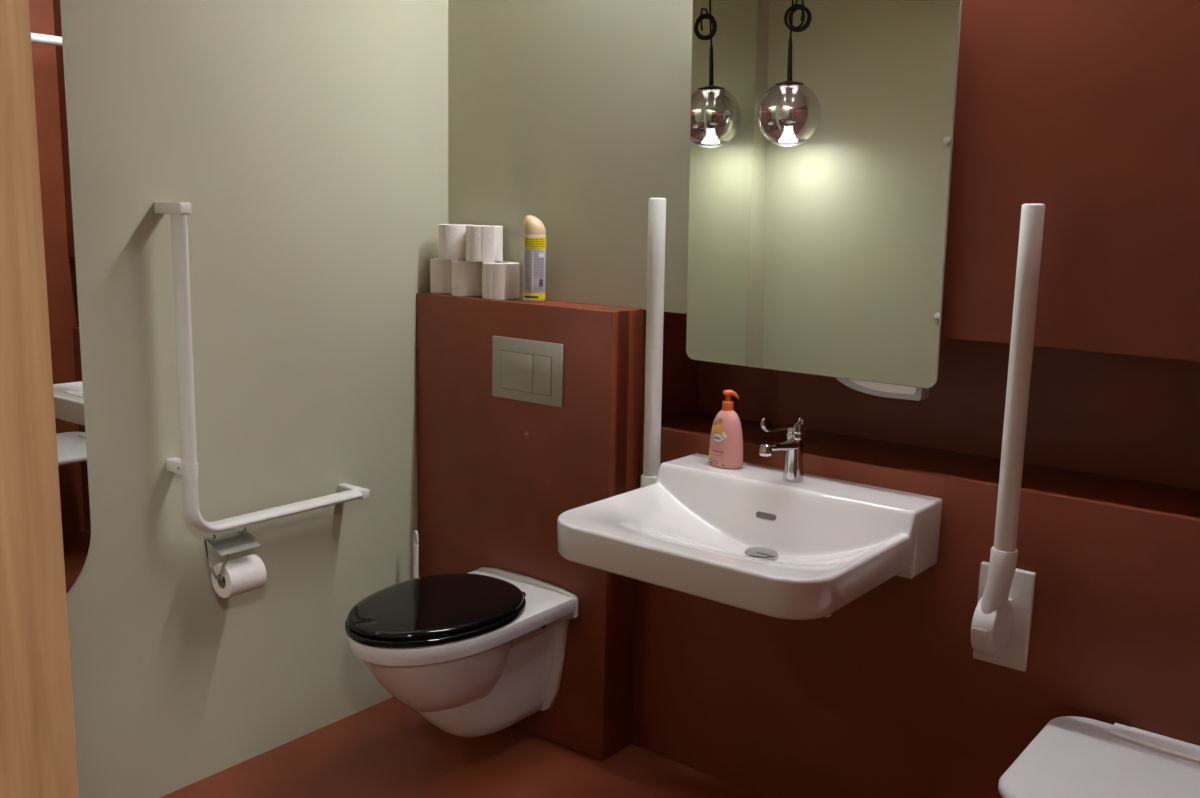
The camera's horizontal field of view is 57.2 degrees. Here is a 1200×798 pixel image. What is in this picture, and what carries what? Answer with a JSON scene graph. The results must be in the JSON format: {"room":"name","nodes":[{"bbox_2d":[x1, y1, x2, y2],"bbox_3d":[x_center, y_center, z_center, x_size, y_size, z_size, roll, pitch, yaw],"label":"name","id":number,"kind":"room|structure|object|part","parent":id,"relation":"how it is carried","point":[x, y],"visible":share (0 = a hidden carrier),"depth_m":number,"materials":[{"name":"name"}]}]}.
{"room":"public restroom","nodes":[
{"label":"public restroom","id":0,"kind":"room"},
{"bbox_2d":[60,0,447,797],"bbox_3d":[-1.031,-0.314,2.593,0.120,2.580,2.380,9,12,37],"label":"wall","id":1,"kind":"structure","parent":0,"point":[306,141],"depth_m":2.73,"materials":[{"name":"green paint"}]},
{"bbox_2d":[29,0,90,593],"bbox_3d":[-1.331,-0.408,2.062,0.032,1.865,0.673,9,12,37],"label":"wall mirror","id":2,"kind":"object","parent":1,"relation":"attached to","point":[45,15],"visible":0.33,"depth_m":2.32,"materials":[{"name":"clear glass"}]},
{"bbox_2d":[154,202,369,532],"bbox_3d":[-0.815,-0.089,2.730,0.107,0.778,0.529,9,12,37],"label":"grab bar","id":3,"kind":"object","parent":1,"relation":"attached to","point":[186,466],"visible":1,"depth_m":2.53,"materials":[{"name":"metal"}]},
{"bbox_2d":[204,527,260,580],"bbox_3d":[-0.881,0.372,2.676,0.075,0.116,0.135,9,12,37],"label":"toilet paper holder","id":4,"kind":"object","parent":3,"relation":"hanging from","point":[226,544],"visible":0.86,"depth_m":2.65,"materials":[{"name":"silver metal"}]},
{"bbox_3d":[-0.881,0.381,2.678,0.075,0.098,0.135,9,12,37],"label":"roll arm","id":5,"kind":"part","parent":4,"relation":"part of","materials":[{"name":"silver metal"}]},
{"bbox_3d":[-0.888,0.347,2.663,0.072,0.030,0.110,9,12,37],"label":"plate","id":6,"kind":"part","parent":4,"relation":"part of","materials":[{"name":"metal"}]},
{"bbox_2d":[212,554,265,597],"bbox_3d":[-0.883,0.433,2.694,0.086,0.086,0.099,9,12,37],"label":"toilet roll","id":7,"kind":"object","parent":4,"relation":"hanging from","point":[244,574],"visible":0.99,"depth_m":2.67,"materials":[{"name":"paper"}]},
{"bbox_2d":[160,697,767,797],"bbox_3d":[-0.092,1.139,2.068,2.592,0.060,2.380,9,12,37],"label":"floor","id":8,"kind":"structure","parent":0,"point":[385,749],"depth_m":2.86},
{"bbox_2d":[413,530,418,578],"bbox_3d":[-0.536,0.634,3.209,0.064,0.522,0.064,9,12,37],"label":"toilet brush","id":9,"kind":"object","parent":8,"relation":"on","point":[415,533],"visible":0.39,"depth_m":3.17,"materials":[{"name":"white plastic"}]},
{"bbox_2d":[416,292,643,760],"bbox_3d":[-0.221,0.322,3.083,0.714,1.196,0.129,9,12,37],"label":"wall","id":10,"kind":"structure","parent":0,"point":[491,494],"depth_m":2.95,"materials":[{"name":"brown paint"}]},
{"bbox_2d":[430,258,451,293],"bbox_3d":[-0.437,-0.354,3.162,0.101,0.098,0.101,9,12,37],"label":"toilet roll","id":11,"kind":"object","parent":10,"relation":"on","point":[440,270],"visible":0.54,"depth_m":3.12,"materials":[{"name":"paper"}]},
{"bbox_2d":[438,224,469,259],"bbox_3d":[-0.404,-0.443,3.107,0.101,0.098,0.101,9,12,37],"label":"toilet roll","id":12,"kind":"object","parent":11,"relation":"on","point":[451,237],"visible":0.85,"depth_m":3.06,"materials":[{"name":"paper"}]},
{"bbox_2d":[345,567,578,737],"bbox_3d":[-0.385,0.688,2.810,0.370,0.392,0.585,9,12,37],"label":"toilet","id":13,"kind":"object","parent":10,"relation":"attached to","point":[480,652],"visible":1,"depth_m":2.73,"materials":[{"name":"white ceramic"}]},
{"bbox_3d":[-0.411,0.529,2.744,0.369,0.016,0.489,9,12,37],"label":"seat","id":14,"kind":"part","parent":13,"relation":"part of","materials":[{"name":"black plastic"}]},
{"bbox_3d":[-0.411,0.511,2.741,0.357,0.020,0.477,9,12,37],"label":"lid","id":15,"kind":"part","parent":13,"relation":"part of","materials":[{"name":"black plastic"}]},
{"bbox_2d":[452,260,482,296],"bbox_3d":[-0.364,-0.340,3.088,0.101,0.098,0.101,9,12,37],"label":"toilet roll","id":16,"kind":"object","parent":10,"relation":"on","point":[466,275],"visible":0.77,"depth_m":3.04,"materials":[{"name":"paper"}]},
{"bbox_2d":[482,262,518,299],"bbox_3d":[-0.272,-0.325,3.016,0.102,0.098,0.101,9,12,37],"label":"toilet roll","id":17,"kind":"object","parent":10,"relation":"on","point":[500,280],"visible":0.98,"depth_m":2.97,"materials":[{"name":"paper"}]},
{"bbox_2d":[466,225,502,261],"bbox_3d":[-0.319,-0.430,3.040,0.101,0.098,0.101,5,10,19],"label":"toilet roll","id":18,"kind":"object","parent":17,"relation":"on","point":[484,243],"visible":1,"depth_m":3.00,"materials":[{"name":"paper"}]},
{"bbox_2d":[492,336,563,406],"bbox_3d":[-0.194,-0.075,2.910,0.246,0.164,0.009,9,12,37],"label":"flush plate","id":19,"kind":"object","parent":10,"relation":"attached to","point":[522,369],"visible":1,"depth_m":2.90,"materials":[{"name":"metal"}]},
{"bbox_2d":[523,215,545,301],"bbox_3d":[-0.174,-0.373,2.927,0.061,0.227,0.060,9,12,37],"label":"air freshener","id":20,"kind":"object","parent":10,"relation":"on","point":[534,245],"visible":1,"depth_m":2.91,"materials":[{"name":"beige plastic"}]},
{"bbox_2d":[448,0,1199,797],"bbox_3d":[0.577,-0.285,2.640,2.352,2.580,0.320,9,12,37],"label":"wall","id":21,"kind":"structure","parent":0,"point":[885,695],"depth_m":2.67,"materials":[{"name":"brown paint"}]},
{"bbox_2d":[640,198,665,487],"bbox_3d":[0.134,-0.011,2.738,0.112,0.962,0.143,9,12,37],"label":"support arm","id":22,"kind":"object","parent":21,"relation":"attached to","point":[654,306],"visible":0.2,"depth_m":2.69},
{"bbox_2d":[640,474,656,487],"bbox_3d":[0.123,0.267,2.779,0.060,0.154,0.100,9,12,37],"label":"socket","id":23,"kind":"object","parent":22,"relation":"attached to","point":[646,479],"depth_m":2.74,"materials":[{"name":"white plastic"}]},
{"bbox_2d":[557,453,942,619],"bbox_3d":[0.304,0.328,2.366,0.642,0.238,0.591,9,12,37],"label":"washbasin","id":24,"kind":"object","parent":21,"relation":"attached to","point":[749,538],"visible":0.98,"depth_m":2.33,"materials":[{"name":"white ceramic"}]},
{"bbox_2d":[708,390,742,468],"bbox_3d":[0.302,0.069,2.618,0.091,0.184,0.061,9,12,37],"label":"soap bottle","id":25,"kind":"object","parent":24,"relation":"on","point":[726,438],"visible":1,"depth_m":2.60,"materials":[{"name":"pink plastic"}]},
{"bbox_2d":[710,433,724,465],"bbox_3d":[0.278,0.118,2.610,0.005,0.077,0.047,-8,13,-42],"label":"print","id":26,"kind":"object","parent":25,"relation":"attached to","point":[717,440],"depth_m":2.61,"materials":[{"name":"pink plastic"}]},
{"bbox_2d":[712,418,726,438],"bbox_3d":[0.281,0.069,2.604,0.006,0.049,0.050,-7,13,-39],"label":"print","id":27,"kind":"object","parent":25,"relation":"on","point":[719,428],"depth_m":2.60,"materials":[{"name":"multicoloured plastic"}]},
{"bbox_2d":[759,417,805,481],"bbox_3d":[0.403,0.111,2.448,0.047,0.164,0.184,9,12,37],"label":"tap","id":28,"kind":"object","parent":24,"relation":"on","point":[793,446],"visible":1,"depth_m":2.48,"materials":[{"name":"silver metal"}]},
{"bbox_3d":[0.399,0.052,2.430,0.010,0.042,0.165,9,12,37],"label":"lever","id":29,"kind":"part","parent":28,"relation":"part of","materials":[{"name":"silver metal"}]},
{"bbox_3d":[0.398,0.106,2.441,0.036,0.032,0.136,9,12,37],"label":"spout","id":30,"kind":"part","parent":28,"relation":"part of","materials":[{"name":"silver metal"}]},
{"bbox_2d":[686,0,961,387],"bbox_3d":[0.472,-0.494,2.441,0.635,0.884,0.064,9,12,37],"label":"wall mirror","id":31,"kind":"object","parent":21,"relation":"attached to","point":[822,131],"visible":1,"depth_m":2.41,"materials":[{"name":"clear glass"}]},
{"bbox_2d":[697,337,1199,489],"bbox_3d":[0.933,-0.014,2.569,1.638,0.300,0.054,9,12,37],"label":"wall niche","id":32,"kind":"object","parent":21,"relation":"in","point":[1133,417],"visible":0.56,"depth_m":2.50,"materials":[{"name":"brown paint"}]},
{"bbox_2d":[971,204,1044,671],"bbox_3d":[0.820,0.097,2.206,0.112,0.962,0.143,9,12,37],"label":"support arm","id":33,"kind":"object","parent":21,"relation":"attached to","point":[1002,617],"visible":1,"depth_m":2.19},
{"bbox_2d":[981,546,1017,613],"bbox_3d":[0.815,0.376,2.242,0.060,0.154,0.100,9,12,37],"label":"socket","id":34,"kind":"object","parent":33,"relation":"attached to","point":[1000,595],"depth_m":2.21,"materials":[{"name":"white plastic"}]},
{"bbox_3d":[0.851,0.457,2.320,0.112,0.215,0.016,9,12,37],"label":"wall plate","id":35,"kind":"part","parent":33,"relation":"part of","materials":[{"name":"white plastic"}]},
{"bbox_2d":[940,0,1199,360],"bbox_3d":[1.061,-0.799,2.173,1.152,1.387,0.320,9,12,37],"label":"wall panel","id":36,"kind":"object","parent":21,"relation":"attached to","point":[1087,111],"visible":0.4,"depth_m":2.13,"materials":[{"name":"brown paint"}]},
{"bbox_2d":[836,378,928,400],"bbox_3d":[0.623,-0.079,2.453,0.214,0.141,0.055,9,12,37],"label":"paper towel dispenser","id":37,"kind":"object","parent":36,"relation":"attached to","point":[872,388],"visible":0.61,"depth_m":2.42,"materials":[{"name":"grey plastic"}]},
{"bbox_2d":[850,379,916,394],"bbox_3d":[0.630,-0.063,2.440,0.165,0.088,0.039,9,12,37],"label":"paper towel","id":38,"kind":"object","parent":37,"relation":"hanging from","point":[872,388],"depth_m":2.43,"materials":[{"name":"white paper"}]},
{"bbox_2d":[998,716,1199,797],"bbox_3d":[1.002,0.711,1.956,0.482,0.072,0.454,9,12,37],"label":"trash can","id":39,"kind":"object","parent":21,"relation":"attached to","point":[1071,756],"visible":1,"depth_m":2.02,"materials":[{"name":"grey plastic"}]},
{"bbox_3d":[-0.709,-0.018,0.937,2.472,2.580,0.120,9,12,37],"label":"wall","id":40,"kind":"structure","parent":0,"visible":0},
{"bbox_2d":[0,0,78,797],"bbox_3d":[-0.152,0.253,0.535,0.888,2.210,0.142,9,12,37],"label":"door","id":41,"kind":"structure","parent":40,"relation":"in","point":[38,756],"depth_m":0.76,"materials":[{"name":"brown wood"}]}
]}

